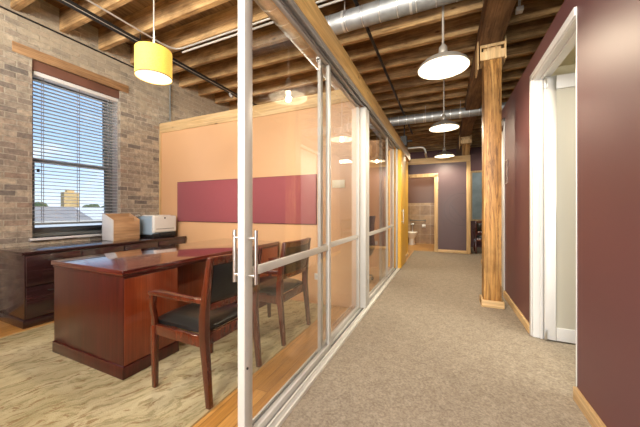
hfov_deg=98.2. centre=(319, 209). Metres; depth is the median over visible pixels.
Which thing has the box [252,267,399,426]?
floor track
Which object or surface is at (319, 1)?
conduit
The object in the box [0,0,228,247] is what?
wall
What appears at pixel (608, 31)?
wall
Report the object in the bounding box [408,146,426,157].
conduit
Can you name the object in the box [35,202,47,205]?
tree
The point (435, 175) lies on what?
door frame
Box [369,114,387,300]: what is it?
door
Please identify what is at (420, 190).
wall
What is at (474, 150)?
wall
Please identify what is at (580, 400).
baseboard
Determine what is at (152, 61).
lamp
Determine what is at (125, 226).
file
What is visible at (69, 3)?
pipe
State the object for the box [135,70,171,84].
diffuser
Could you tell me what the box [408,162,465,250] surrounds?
wall
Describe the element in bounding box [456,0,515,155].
girder
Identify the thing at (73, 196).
building
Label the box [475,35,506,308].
timber post
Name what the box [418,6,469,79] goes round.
pendant lamp
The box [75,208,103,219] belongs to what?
roof
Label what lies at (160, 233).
paper tray
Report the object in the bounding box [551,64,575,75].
wall
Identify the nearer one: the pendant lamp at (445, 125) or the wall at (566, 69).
the wall at (566, 69)
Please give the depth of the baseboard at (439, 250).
7.72 m
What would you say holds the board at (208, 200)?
attached to the wall at (283, 144)
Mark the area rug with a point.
(40, 386)
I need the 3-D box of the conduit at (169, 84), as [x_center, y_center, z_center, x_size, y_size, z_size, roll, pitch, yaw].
[-2.686,-0.530,4.964,0.023,3.460,0.024,0,0,24]
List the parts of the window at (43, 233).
sill, sash, sash, frame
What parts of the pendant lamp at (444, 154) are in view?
lamp shade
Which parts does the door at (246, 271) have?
pull handle, pull handle, rail, rail, rail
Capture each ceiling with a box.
[10,0,564,152]
[559,45,575,65]
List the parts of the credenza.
drawer, drawer, door, door, drawer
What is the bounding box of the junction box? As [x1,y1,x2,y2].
[401,112,411,146]
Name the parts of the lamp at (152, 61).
lamp shade, stem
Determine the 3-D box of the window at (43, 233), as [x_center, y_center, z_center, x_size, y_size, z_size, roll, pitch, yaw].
[-3.375,-0.725,3.833,0.335,2.190,1.050,0,0,24]
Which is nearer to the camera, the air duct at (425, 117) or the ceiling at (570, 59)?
the ceiling at (570, 59)
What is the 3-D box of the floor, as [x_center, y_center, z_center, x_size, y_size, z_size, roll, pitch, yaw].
[1.213,1.229,4.390,8.400,0.062,15.000,0,0,24]
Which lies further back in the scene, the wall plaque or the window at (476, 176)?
the window at (476, 176)
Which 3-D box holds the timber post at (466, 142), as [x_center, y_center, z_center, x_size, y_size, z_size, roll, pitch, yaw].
[4.106,-0.450,7.830,0.306,3.300,0.252,0,0,24]
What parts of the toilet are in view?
bowl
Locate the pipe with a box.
[353,0,412,134]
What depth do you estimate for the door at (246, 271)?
1.38 m
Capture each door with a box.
[233,0,330,426]
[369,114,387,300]
[400,150,405,267]
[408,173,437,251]
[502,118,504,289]
[529,6,576,386]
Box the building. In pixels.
[61,189,78,207]
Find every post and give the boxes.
[360,107,368,307]
[396,149,397,267]
[459,134,471,155]
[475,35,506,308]
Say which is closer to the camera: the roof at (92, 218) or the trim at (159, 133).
the trim at (159, 133)
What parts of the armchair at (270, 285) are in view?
leg, armrest, seat, leg, seat frame, rail, crest rail, leg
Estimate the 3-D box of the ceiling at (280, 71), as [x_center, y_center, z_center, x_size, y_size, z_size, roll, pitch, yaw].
[1.213,-2.477,4.390,8.400,0.347,15.000,0,0,24]
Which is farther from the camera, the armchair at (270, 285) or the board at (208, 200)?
the board at (208, 200)
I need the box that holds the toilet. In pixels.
[408,223,417,244]
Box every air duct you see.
[325,0,461,34]
[388,100,505,125]
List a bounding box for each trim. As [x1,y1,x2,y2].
[159,89,350,132]
[159,133,160,214]
[408,155,469,164]
[466,161,470,253]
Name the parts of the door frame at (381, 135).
rail, rail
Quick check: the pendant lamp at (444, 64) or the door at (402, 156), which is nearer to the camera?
the pendant lamp at (444, 64)
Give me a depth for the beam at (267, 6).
2.99 m
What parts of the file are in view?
panel, panel, panel, panel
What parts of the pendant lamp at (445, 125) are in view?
stem, lamp shade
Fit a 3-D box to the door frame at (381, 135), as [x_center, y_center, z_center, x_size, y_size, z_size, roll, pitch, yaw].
[1.216,-0.029,4.992,0.030,2.422,1.240,0,0,24]
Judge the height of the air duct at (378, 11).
0.368 m
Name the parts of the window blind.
ladder cord, rail, ladder cord, ladder cord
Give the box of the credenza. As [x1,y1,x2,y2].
[0,235,185,328]
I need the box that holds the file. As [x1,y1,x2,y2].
[102,213,139,240]
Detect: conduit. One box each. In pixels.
[0,6,133,67]
[86,0,326,49]
[169,84,170,121]
[182,0,342,52]
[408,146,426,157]
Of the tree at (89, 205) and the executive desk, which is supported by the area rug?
the executive desk
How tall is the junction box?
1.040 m
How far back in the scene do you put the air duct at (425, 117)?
5.99 m
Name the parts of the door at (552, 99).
frosted pane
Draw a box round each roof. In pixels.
[35,207,91,220]
[35,220,101,227]
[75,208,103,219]
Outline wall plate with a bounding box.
[332,180,344,187]
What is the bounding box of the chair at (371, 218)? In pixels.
[369,216,375,279]
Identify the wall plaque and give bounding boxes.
[505,159,507,183]
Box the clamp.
[515,0,523,14]
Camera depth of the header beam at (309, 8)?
2.44 m
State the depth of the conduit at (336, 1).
3.54 m
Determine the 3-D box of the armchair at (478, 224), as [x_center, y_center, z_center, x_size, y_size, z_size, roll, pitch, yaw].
[4.602,0.749,7.718,0.585,0.905,0.568,0,0,24]
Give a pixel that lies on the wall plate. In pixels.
(335, 183)
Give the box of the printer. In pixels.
[138,215,175,237]
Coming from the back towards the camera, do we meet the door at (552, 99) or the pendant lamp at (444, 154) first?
the pendant lamp at (444, 154)
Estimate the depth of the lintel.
3.62 m
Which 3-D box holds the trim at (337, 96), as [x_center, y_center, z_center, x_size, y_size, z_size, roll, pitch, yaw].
[-1.113,-1.415,4.123,3.620,0.170,0.130,0,0,24]
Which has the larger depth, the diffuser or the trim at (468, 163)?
the trim at (468, 163)
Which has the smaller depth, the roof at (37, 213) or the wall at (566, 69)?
the wall at (566, 69)
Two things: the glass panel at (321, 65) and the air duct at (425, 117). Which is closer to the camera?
the glass panel at (321, 65)
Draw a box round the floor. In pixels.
[0,243,591,426]
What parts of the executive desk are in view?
veneer panel, moulding, modesty panel, veneer panel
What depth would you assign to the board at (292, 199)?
3.75 m
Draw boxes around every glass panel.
[318,59,359,351]
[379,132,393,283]
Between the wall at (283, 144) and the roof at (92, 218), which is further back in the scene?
the roof at (92, 218)
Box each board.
[177,179,237,222]
[252,174,316,224]
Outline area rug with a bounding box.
[0,300,331,426]
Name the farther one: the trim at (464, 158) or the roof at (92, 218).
the roof at (92, 218)
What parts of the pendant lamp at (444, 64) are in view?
stem, bulb, lamp shade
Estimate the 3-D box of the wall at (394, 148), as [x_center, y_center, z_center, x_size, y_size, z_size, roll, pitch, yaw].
[1.729,-0.035,6.000,0.115,2.470,0.760,0,0,24]
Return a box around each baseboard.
[438,249,465,253]
[503,290,529,333]
[573,386,605,426]
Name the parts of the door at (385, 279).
rail, rail, rail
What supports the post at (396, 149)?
on the floor track at (341, 337)
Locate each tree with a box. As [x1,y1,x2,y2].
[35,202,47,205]
[82,204,99,207]
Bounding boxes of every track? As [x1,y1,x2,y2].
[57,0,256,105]
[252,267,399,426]
[280,0,399,149]
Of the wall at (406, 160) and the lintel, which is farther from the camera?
the wall at (406, 160)
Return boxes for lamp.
[134,0,172,84]
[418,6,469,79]
[429,79,458,131]
[435,132,453,157]
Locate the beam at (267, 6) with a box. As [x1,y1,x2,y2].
[254,0,382,138]
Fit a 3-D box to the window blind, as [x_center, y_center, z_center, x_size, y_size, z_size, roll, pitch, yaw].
[-3.307,-0.755,3.811,0.067,1.880,0.957,0,0,24]
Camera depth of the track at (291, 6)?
2.38 m
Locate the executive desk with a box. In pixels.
[51,238,278,379]
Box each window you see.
[29,59,118,240]
[471,170,481,220]
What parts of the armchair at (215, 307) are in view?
arm post, leg, armrest, seat, seat frame, leg, rail, crest rail, leg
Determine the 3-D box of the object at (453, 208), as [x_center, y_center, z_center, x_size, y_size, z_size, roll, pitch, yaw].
[3.738,-0.020,7.723,0.540,0.920,0.006,0,0,24]
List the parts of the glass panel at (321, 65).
rail, rail, rail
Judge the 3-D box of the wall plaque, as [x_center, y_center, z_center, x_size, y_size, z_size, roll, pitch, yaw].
[2.512,-0.515,3.732,0.010,0.320,0.140,0,0,24]
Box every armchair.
[148,247,261,409]
[237,237,310,345]
[473,221,481,253]
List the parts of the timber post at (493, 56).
trim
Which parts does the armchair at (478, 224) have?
leg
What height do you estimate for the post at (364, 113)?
2.398 m
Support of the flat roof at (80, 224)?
on the ground
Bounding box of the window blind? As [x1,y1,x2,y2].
[32,71,117,224]
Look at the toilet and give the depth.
9.56 m
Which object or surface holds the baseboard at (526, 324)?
attached to the wall at (608, 31)
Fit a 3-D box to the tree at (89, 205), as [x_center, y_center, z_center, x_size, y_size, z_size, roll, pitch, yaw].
[-85.823,1.392,103.757,3.592,7.617,5.253,0,0,24]
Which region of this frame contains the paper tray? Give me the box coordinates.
[159,232,175,235]
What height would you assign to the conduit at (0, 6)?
0.019 m
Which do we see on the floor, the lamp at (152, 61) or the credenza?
the credenza
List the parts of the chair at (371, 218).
backrest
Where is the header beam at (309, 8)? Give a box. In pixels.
[271,0,409,161]
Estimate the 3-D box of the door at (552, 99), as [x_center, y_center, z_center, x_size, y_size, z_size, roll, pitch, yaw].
[2.251,-0.046,2.027,0.944,2.493,1.023,0,0,24]
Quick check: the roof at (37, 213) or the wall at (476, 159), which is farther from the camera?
the roof at (37, 213)
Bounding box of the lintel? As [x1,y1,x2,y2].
[12,41,128,93]
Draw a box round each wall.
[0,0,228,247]
[161,102,362,307]
[369,139,391,268]
[394,148,404,267]
[406,160,407,253]
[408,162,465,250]
[408,177,433,243]
[410,147,481,158]
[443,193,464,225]
[470,154,481,247]
[502,0,639,426]
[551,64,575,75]
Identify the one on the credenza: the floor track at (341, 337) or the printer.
the printer

